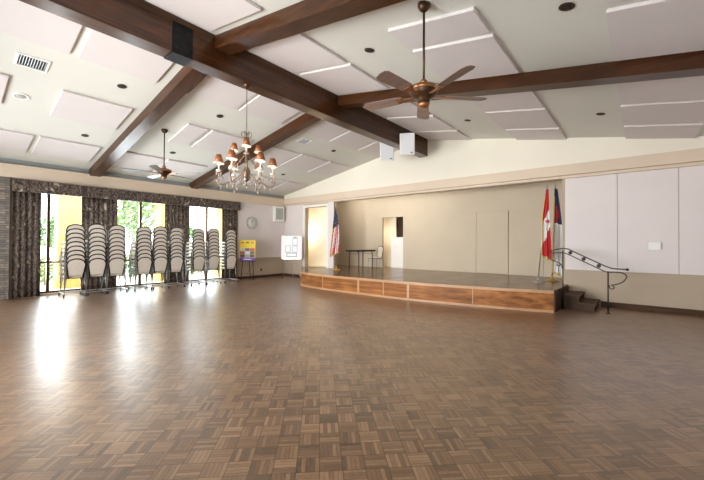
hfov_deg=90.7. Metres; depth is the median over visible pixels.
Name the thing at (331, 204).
trim
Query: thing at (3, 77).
ceiling panel
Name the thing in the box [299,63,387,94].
ceiling panel
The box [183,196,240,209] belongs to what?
valance
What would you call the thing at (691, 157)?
trim
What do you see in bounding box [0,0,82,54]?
ceiling panel
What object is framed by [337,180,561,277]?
wall
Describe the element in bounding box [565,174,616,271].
wall panel
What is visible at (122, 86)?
recessed light
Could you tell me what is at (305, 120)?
cross beam
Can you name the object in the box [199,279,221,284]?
chair dolly
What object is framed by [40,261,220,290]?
ground
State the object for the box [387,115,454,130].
ceiling panel
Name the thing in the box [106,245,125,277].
chair
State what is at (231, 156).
chandelier
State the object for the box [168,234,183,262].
chair
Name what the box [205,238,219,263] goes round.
chair
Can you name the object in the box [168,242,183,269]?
chair
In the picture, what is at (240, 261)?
easel
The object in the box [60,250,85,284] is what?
chair
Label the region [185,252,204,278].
chair
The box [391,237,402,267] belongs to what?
cabinet
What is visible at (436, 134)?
ceiling panel
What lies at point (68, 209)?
pillar
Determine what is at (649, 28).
ceiling panel
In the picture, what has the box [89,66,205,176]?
cross beam
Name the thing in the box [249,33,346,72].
ceiling panel
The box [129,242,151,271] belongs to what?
chair
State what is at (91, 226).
chair
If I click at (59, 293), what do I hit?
chair dolly
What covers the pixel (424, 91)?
ceiling fan
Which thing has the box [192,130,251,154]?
ceiling panel
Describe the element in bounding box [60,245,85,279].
chair
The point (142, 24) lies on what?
ridge beam
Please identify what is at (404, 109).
ceiling panel
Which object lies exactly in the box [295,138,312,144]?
ceiling vent
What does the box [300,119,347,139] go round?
ceiling panel
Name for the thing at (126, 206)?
tree
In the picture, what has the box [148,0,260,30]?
ceiling panel
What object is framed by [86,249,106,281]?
chair
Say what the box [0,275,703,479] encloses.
floor
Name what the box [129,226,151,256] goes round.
chair
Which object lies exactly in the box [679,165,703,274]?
wall panel
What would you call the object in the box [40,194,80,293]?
window
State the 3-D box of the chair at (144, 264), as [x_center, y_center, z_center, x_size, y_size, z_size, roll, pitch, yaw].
[-6.623,0.992,10.948,0.551,0.939,0.511,0,-1,40]
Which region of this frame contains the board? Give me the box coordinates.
[281,236,301,258]
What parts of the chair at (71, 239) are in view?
backrest, frame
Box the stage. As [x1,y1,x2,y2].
[300,265,568,312]
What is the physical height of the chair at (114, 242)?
0.939 m
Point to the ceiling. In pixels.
(536, 35)
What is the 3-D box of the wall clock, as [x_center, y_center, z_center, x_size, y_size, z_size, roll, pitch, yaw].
[-4.284,-0.738,14.909,0.045,0.530,0.530,0,-1,40]
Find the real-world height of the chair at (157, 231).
0.939 m
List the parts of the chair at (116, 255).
backrest, frame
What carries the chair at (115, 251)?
on the chair at (116, 255)
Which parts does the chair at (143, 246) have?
backrest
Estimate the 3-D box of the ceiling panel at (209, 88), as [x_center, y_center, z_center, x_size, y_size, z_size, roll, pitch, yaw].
[-2.637,-3.212,7.381,1.265,0.264,1.120,0,-1,40]
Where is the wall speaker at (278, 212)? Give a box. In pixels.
[273,206,283,221]
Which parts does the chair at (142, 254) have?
backrest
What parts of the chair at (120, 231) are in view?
backrest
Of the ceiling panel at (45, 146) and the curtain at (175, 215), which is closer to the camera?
the ceiling panel at (45, 146)
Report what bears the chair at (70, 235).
on the chair at (71, 239)
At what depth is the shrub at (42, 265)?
12.51 m
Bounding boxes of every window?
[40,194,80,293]
[116,202,163,286]
[189,208,221,280]
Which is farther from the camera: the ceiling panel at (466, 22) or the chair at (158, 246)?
the chair at (158, 246)
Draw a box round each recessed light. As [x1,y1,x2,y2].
[117,84,126,88]
[364,48,373,52]
[558,2,574,10]
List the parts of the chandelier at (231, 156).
lamp shade, arm, lamp shade, lamp shade, lamp shade, chain, lamp shade, lamp shade, arm, lamp shade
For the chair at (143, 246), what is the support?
on the chair at (142, 250)
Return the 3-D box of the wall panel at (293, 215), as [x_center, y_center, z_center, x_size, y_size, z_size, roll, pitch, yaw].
[-2.663,-0.385,15.840,1.330,2.350,0.025,0,-1,40]
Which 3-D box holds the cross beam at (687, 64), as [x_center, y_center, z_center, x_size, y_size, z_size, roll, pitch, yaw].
[2.467,-2.648,5.958,7.105,1.481,0.250,0,-1,40]
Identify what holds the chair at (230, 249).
on the chair at (228, 253)
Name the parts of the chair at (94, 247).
backrest, frame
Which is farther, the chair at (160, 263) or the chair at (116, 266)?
the chair at (160, 263)
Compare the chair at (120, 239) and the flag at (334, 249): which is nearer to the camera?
the chair at (120, 239)
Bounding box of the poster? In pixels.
[239,240,255,260]
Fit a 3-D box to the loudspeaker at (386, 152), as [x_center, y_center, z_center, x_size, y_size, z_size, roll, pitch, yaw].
[1.079,-2.779,10.728,0.420,0.690,0.363,0,-1,8]
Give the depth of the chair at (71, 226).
9.54 m
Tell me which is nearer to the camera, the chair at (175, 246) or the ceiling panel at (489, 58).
the ceiling panel at (489, 58)
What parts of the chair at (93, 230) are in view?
frame, backrest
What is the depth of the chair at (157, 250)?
11.15 m
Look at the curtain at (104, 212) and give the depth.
10.67 m
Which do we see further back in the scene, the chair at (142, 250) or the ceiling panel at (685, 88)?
the chair at (142, 250)
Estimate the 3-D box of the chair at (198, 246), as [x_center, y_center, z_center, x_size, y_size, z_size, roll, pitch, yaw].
[-5.536,0.657,12.297,0.551,0.939,0.511,0,-1,40]
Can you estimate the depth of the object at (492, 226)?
12.03 m
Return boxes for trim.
[0,163,284,206]
[284,148,703,206]
[303,203,328,267]
[328,202,333,267]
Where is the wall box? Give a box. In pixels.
[648,242,660,249]
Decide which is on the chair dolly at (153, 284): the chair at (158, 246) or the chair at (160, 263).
the chair at (160, 263)
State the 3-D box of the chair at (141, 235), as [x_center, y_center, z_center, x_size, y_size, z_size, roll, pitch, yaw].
[-6.665,0.284,10.991,0.551,0.939,0.511,0,-1,40]
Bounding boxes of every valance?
[12,178,80,196]
[81,186,183,205]
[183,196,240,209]
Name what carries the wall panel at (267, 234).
attached to the wall at (269, 265)
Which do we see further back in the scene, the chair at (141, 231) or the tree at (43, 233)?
the tree at (43, 233)
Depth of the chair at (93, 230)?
9.89 m
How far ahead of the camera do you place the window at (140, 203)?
11.73 m
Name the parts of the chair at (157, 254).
backrest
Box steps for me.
[564,290,599,311]
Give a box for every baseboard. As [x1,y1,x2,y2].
[237,273,283,278]
[284,273,703,315]
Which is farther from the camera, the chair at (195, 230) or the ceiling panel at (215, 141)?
the chair at (195, 230)
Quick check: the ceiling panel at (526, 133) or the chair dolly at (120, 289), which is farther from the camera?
the chair dolly at (120, 289)
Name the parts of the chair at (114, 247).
backrest, frame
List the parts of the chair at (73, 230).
frame, backrest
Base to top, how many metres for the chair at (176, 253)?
0.939 m
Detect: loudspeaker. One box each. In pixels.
[380,142,393,160]
[400,131,414,154]
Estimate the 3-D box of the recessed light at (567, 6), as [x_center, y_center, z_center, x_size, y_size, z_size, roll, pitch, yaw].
[2.354,-2.559,3.817,0.159,0.035,0.156,1,-1,-43]
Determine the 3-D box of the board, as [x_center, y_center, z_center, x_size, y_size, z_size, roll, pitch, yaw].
[-2.527,0.304,14.539,0.860,0.959,0.058,0,-1,0]
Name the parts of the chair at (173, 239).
backrest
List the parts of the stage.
panel, panel, panel, panel, panel, panel, panel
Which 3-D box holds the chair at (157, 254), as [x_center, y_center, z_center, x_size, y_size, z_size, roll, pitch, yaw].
[-6.328,0.875,11.314,0.551,0.939,0.511,0,-1,40]
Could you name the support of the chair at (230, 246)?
on the chair at (230, 249)
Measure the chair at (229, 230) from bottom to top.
0.939 m
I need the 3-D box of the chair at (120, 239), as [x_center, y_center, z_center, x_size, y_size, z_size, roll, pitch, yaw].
[-7.109,0.384,10.407,0.551,0.939,0.511,0,-1,40]
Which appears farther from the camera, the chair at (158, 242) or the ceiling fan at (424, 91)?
the chair at (158, 242)
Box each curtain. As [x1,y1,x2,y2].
[11,191,41,297]
[81,197,117,291]
[164,204,189,284]
[221,209,237,279]
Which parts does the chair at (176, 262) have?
frame, backrest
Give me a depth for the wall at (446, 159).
9.66 m
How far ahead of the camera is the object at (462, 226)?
12.74 m
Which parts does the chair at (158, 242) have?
backrest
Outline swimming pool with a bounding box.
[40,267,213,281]
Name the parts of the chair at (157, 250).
backrest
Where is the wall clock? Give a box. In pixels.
[246,217,256,228]
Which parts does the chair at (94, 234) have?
backrest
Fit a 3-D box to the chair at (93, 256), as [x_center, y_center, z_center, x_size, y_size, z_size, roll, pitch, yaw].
[-7.411,0.856,10.017,0.551,0.939,0.511,0,-1,40]
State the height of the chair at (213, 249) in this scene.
0.939 m
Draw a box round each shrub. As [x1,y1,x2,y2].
[40,257,53,284]
[125,254,134,277]
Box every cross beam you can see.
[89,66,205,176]
[189,113,320,188]
[215,0,405,54]
[338,50,703,107]
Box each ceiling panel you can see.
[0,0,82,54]
[0,73,8,104]
[0,128,33,152]
[31,136,100,161]
[50,90,131,129]
[78,29,173,82]
[112,151,163,170]
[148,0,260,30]
[153,159,207,177]
[168,123,207,145]
[188,74,255,109]
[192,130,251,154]
[213,171,255,184]
[239,95,299,123]
[243,176,285,188]
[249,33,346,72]
[251,146,298,164]
[271,181,307,191]
[279,154,327,171]
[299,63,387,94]
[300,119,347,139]
[308,161,350,176]
[330,130,375,149]
[358,141,397,156]
[364,102,430,117]
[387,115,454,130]
[388,6,489,48]
[413,33,518,80]
[415,130,470,139]
[471,91,543,111]
[485,108,557,128]
[506,127,566,139]
[606,0,703,60]
[617,76,703,104]
[621,100,703,124]
[624,123,702,138]
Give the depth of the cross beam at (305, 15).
4.62 m
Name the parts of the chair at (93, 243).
frame, backrest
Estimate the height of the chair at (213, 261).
0.939 m
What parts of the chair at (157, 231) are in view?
backrest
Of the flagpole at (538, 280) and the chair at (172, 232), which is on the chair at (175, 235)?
the chair at (172, 232)
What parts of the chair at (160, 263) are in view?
backrest, frame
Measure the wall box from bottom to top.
0.184 m
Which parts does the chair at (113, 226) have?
backrest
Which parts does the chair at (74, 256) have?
backrest, frame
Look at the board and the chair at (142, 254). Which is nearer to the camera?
the chair at (142, 254)
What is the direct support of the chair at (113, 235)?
on the chair at (120, 239)
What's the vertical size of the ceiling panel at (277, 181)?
0.249 m
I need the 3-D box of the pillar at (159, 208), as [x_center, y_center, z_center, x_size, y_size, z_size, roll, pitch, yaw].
[-7.726,-0.040,14.463,0.720,3.400,0.800,0,-1,40]
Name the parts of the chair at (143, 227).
backrest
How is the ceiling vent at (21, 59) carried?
in the ceiling
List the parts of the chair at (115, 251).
backrest, frame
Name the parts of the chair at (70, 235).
frame, backrest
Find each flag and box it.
[330,210,338,256]
[541,189,551,260]
[552,189,561,276]
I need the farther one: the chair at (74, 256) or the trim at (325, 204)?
the trim at (325, 204)
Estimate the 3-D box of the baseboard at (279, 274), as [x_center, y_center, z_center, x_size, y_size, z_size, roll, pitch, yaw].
[-3.979,1.588,15.324,0.020,0.100,2.420,0,-1,40]
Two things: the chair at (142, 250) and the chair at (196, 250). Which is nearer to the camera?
the chair at (142, 250)
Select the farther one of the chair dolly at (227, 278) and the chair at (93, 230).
the chair dolly at (227, 278)
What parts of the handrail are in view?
post, rail, rail, post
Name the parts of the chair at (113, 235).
backrest, frame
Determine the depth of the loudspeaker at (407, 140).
9.94 m
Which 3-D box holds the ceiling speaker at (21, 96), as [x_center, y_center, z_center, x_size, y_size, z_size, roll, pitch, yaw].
[-6.458,-2.803,6.787,0.256,0.058,0.259,0,-1,34]
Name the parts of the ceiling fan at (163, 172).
blade, blade, blade, motor, down rod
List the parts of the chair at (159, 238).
backrest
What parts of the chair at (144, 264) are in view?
backrest, frame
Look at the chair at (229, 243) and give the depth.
13.06 m
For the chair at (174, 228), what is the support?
on the chair at (172, 232)
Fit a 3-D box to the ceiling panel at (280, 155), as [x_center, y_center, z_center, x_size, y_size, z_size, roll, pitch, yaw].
[-2.551,-2.736,11.321,1.185,0.250,1.150,0,-1,40]
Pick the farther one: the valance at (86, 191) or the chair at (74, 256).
the valance at (86, 191)
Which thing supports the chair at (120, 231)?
on the chair at (113, 235)
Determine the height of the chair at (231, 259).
0.939 m
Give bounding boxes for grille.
[15,94,26,98]
[276,208,282,219]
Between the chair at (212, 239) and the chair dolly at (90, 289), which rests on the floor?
the chair dolly at (90, 289)
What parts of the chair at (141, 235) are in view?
backrest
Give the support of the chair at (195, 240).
on the chair at (196, 243)
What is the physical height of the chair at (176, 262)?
0.939 m
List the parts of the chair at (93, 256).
backrest, frame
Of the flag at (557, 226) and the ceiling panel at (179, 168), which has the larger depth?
the ceiling panel at (179, 168)
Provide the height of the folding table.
0.760 m
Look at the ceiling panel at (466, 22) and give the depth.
4.54 m
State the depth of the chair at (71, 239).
9.52 m
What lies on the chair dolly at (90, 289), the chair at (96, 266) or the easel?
the chair at (96, 266)
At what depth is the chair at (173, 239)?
11.51 m
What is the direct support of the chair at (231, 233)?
on the chair at (228, 237)
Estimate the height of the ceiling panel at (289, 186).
0.249 m
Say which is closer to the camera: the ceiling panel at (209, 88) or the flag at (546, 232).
the ceiling panel at (209, 88)
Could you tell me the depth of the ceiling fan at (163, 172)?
8.70 m
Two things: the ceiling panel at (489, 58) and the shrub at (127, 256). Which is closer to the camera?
the ceiling panel at (489, 58)
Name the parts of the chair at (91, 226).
backrest, frame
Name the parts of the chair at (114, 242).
backrest, frame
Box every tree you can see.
[41,216,53,248]
[117,200,154,252]
[151,223,194,244]
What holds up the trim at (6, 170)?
attached to the wall at (269, 265)
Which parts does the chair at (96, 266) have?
seat, backrest, frame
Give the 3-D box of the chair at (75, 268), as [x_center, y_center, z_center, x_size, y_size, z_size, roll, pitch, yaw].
[-7.713,0.973,9.643,0.551,0.939,0.511,0,-1,40]
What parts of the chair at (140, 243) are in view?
backrest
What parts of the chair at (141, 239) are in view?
backrest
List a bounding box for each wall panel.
[237,202,283,257]
[284,205,303,257]
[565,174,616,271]
[618,168,678,273]
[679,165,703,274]
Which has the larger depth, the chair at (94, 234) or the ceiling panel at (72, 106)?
the chair at (94, 234)
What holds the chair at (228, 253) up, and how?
on the chair at (231, 259)
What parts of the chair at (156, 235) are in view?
backrest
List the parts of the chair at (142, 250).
backrest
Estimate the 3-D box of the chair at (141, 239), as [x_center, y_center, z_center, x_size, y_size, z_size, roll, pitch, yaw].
[-6.655,0.402,10.988,0.551,0.939,0.511,0,-1,40]
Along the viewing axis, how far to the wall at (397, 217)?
15.62 m
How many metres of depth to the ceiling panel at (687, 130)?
7.34 m
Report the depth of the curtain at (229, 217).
13.97 m
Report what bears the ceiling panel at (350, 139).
attached to the ceiling
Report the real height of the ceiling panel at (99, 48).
0.264 m
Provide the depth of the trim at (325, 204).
14.82 m
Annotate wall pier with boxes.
[0,176,9,299]
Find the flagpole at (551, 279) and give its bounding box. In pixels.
[545,184,557,281]
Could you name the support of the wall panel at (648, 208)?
attached to the wall at (446, 159)
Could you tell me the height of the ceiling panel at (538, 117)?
0.254 m
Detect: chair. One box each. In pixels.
[59,224,86,257]
[59,228,84,262]
[59,233,84,266]
[59,237,85,270]
[59,241,85,275]
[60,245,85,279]
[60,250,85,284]
[60,254,86,288]
[60,258,86,293]
[81,258,106,289]
[82,254,106,286]
[85,224,105,251]
[85,232,105,264]
[86,228,107,260]
[86,236,106,269]
[86,241,106,273]
[86,245,106,278]
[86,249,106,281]
[101,257,125,289]
[102,253,125,285]
[106,225,125,256]
[106,229,125,260]
[106,233,124,262]
[106,237,125,268]
[106,241,125,272]
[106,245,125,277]
[106,249,125,281]
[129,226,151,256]
[129,230,151,260]
[129,234,151,263]
[129,238,151,267]
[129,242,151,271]
[129,245,151,275]
[129,249,151,278]
[129,253,151,282]
[129,257,152,287]
[146,249,167,275]
[146,253,167,278]
[147,256,167,283]
[151,237,167,266]
[151,241,167,270]
[151,245,167,274]
[152,226,167,250]
[152,230,167,255]
[152,234,167,257]
[162,249,183,277]
[162,252,183,280]
[162,256,183,284]
[167,227,183,254]
[167,231,182,255]
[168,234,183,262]
[168,238,182,264]
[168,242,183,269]
[168,245,183,273]
[184,232,203,257]
[184,235,204,261]
[185,229,204,250]
[185,239,204,263]
[185,242,204,267]
[185,245,204,271]
[185,249,204,275]
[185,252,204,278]
[185,256,204,282]
[200,248,219,273]
[200,252,219,276]
[200,255,219,280]
[204,228,218,252]
[205,232,218,257]
[205,235,219,255]
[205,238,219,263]
[205,242,219,267]
[205,245,219,270]
[218,252,236,276]
[218,255,236,278]
[219,229,235,252]
[219,232,235,249]
[219,236,235,260]
[219,239,235,263]
[219,242,236,266]
[219,248,236,273]
[220,245,236,269]
[367,246,383,266]
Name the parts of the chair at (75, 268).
seat, backrest, frame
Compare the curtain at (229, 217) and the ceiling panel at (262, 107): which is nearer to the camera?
the ceiling panel at (262, 107)
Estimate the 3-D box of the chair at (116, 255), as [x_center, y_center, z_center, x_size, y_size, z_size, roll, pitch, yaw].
[-7.101,0.864,10.384,0.551,0.939,0.511,0,-1,40]
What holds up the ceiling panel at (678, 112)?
attached to the ceiling
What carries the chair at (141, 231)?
on the chair at (141, 235)
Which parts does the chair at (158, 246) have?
backrest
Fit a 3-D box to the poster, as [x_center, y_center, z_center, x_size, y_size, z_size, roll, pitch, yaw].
[-4.222,0.421,14.044,0.630,0.829,0.053,0,-1,0]
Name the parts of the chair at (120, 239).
frame, backrest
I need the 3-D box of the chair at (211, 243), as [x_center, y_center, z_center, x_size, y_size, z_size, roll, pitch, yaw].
[-5.180,0.529,12.724,0.551,0.939,0.511,0,-1,40]
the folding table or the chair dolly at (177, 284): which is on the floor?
the chair dolly at (177, 284)
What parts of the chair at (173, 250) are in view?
backrest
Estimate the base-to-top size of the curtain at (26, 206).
2.848 m
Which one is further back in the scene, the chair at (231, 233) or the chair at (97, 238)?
the chair at (231, 233)
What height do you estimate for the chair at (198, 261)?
0.939 m
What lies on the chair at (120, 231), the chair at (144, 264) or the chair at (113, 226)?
the chair at (113, 226)
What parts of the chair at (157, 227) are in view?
backrest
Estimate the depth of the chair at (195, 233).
12.16 m
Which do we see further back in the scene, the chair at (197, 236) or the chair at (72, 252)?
the chair at (197, 236)
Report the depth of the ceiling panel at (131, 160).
10.34 m
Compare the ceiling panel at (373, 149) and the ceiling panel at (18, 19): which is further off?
the ceiling panel at (373, 149)
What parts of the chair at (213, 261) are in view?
backrest, frame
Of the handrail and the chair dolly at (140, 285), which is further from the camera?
the chair dolly at (140, 285)
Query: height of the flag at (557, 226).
2.513 m
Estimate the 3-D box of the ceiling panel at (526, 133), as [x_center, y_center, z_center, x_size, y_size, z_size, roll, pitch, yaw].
[4.761,-2.734,8.982,1.205,0.254,1.070,0,-1,40]
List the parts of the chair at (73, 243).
frame, backrest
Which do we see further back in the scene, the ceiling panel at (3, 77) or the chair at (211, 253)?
the chair at (211, 253)
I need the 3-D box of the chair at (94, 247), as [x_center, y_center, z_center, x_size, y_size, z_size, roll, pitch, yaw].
[-7.419,0.613,10.031,0.551,0.939,0.511,0,-1,40]
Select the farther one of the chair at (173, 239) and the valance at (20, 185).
the chair at (173, 239)
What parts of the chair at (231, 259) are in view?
backrest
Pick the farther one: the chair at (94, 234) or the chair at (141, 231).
the chair at (141, 231)
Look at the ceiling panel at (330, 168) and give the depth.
13.25 m
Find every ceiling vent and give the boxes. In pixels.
[14,51,50,72]
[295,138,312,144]
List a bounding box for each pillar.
[51,195,81,288]
[153,203,164,280]
[214,209,221,275]
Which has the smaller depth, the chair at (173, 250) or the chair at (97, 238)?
the chair at (97, 238)
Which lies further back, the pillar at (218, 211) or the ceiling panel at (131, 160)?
the pillar at (218, 211)
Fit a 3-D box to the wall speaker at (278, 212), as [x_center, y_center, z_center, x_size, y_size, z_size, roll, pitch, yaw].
[-3.358,-1.183,15.877,0.500,0.680,0.220,1,-1,-40]
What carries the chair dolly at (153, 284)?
on the floor
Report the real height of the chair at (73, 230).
0.939 m
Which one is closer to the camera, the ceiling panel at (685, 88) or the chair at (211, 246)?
the ceiling panel at (685, 88)
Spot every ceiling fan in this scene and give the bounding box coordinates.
[119,128,193,179]
[364,0,486,118]
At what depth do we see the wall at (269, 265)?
12.25 m
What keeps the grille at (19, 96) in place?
attached to the ceiling speaker at (21, 96)
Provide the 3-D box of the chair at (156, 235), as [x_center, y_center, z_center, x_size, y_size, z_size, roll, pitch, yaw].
[-6.351,0.265,11.345,0.551,0.939,0.511,0,-1,40]
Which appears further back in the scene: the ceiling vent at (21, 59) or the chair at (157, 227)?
the chair at (157, 227)
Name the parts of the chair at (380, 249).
backrest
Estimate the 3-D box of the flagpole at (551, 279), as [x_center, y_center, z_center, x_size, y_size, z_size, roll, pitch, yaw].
[5.601,-0.227,9.736,0.330,2.749,0.330,0,-1,40]
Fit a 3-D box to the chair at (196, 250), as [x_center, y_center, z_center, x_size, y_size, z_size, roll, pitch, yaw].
[-5.526,0.775,12.293,0.551,0.939,0.511,0,-1,40]
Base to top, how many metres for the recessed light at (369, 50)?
0.035 m
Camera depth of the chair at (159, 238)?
11.15 m
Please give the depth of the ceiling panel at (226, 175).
12.80 m
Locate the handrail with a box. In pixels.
[547,248,628,313]
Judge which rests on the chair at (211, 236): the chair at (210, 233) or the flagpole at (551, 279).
the chair at (210, 233)
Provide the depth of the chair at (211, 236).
12.54 m
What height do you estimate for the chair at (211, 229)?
0.939 m
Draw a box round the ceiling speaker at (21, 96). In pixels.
[12,92,29,99]
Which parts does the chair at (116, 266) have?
backrest, frame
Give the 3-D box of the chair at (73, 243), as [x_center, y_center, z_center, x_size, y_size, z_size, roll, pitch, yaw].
[-7.745,0.501,9.667,0.551,0.939,0.511,0,-1,40]
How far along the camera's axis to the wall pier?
9.05 m
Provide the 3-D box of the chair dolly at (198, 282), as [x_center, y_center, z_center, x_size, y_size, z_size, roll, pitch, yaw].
[-5.541,1.538,12.291,0.630,0.117,0.564,0,-1,40]
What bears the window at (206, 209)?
in the wall at (269, 265)
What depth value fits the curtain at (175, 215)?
12.53 m
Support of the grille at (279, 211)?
attached to the wall speaker at (278, 212)
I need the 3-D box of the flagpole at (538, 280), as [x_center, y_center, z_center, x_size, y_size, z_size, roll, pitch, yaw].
[5.091,-0.203,9.467,0.372,2.690,0.343,0,-1,40]
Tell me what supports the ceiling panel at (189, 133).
attached to the ceiling
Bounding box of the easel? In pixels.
[240,261,254,279]
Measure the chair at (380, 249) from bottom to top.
0.939 m
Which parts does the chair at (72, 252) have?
backrest, frame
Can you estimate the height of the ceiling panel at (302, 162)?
0.250 m
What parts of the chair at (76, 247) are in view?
backrest, frame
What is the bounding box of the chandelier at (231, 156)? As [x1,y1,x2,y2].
[213,82,277,193]
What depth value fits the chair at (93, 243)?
9.85 m
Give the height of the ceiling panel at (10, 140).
0.249 m
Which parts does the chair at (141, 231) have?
backrest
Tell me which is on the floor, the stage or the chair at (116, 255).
the stage
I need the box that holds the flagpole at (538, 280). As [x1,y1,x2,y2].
[531,183,547,282]
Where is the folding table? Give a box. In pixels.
[346,250,375,268]
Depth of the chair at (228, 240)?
13.07 m
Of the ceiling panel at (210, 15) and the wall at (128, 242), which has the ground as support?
the wall at (128, 242)
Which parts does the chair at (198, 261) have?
frame, backrest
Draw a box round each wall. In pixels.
[0,157,283,297]
[40,239,192,260]
[284,136,703,309]
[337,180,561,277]
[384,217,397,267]
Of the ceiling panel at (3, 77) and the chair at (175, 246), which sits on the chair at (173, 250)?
the chair at (175, 246)
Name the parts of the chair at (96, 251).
backrest, frame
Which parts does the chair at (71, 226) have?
backrest, frame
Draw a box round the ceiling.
[0,0,703,195]
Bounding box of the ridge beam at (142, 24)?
[19,0,427,157]
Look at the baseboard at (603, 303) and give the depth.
7.89 m
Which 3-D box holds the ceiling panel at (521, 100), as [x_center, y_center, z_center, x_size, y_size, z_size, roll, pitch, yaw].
[2.973,-2.765,6.840,1.205,0.254,1.250,0,-1,40]
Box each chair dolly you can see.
[58,290,88,297]
[79,289,108,295]
[99,287,127,293]
[128,285,154,291]
[144,284,169,289]
[160,282,184,288]
[183,281,206,286]
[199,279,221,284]
[216,278,237,282]
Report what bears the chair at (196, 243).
on the chair at (198, 246)
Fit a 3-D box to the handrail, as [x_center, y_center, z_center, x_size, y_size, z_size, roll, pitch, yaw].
[5.279,0.896,7.852,1.534,1.423,0.100,0,-1,40]
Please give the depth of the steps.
8.07 m
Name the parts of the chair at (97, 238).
backrest, frame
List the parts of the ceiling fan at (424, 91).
blade, blade, blade, motor, down rod, blade, blade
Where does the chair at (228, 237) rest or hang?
on the chair at (228, 240)
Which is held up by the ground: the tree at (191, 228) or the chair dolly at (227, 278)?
the tree at (191, 228)

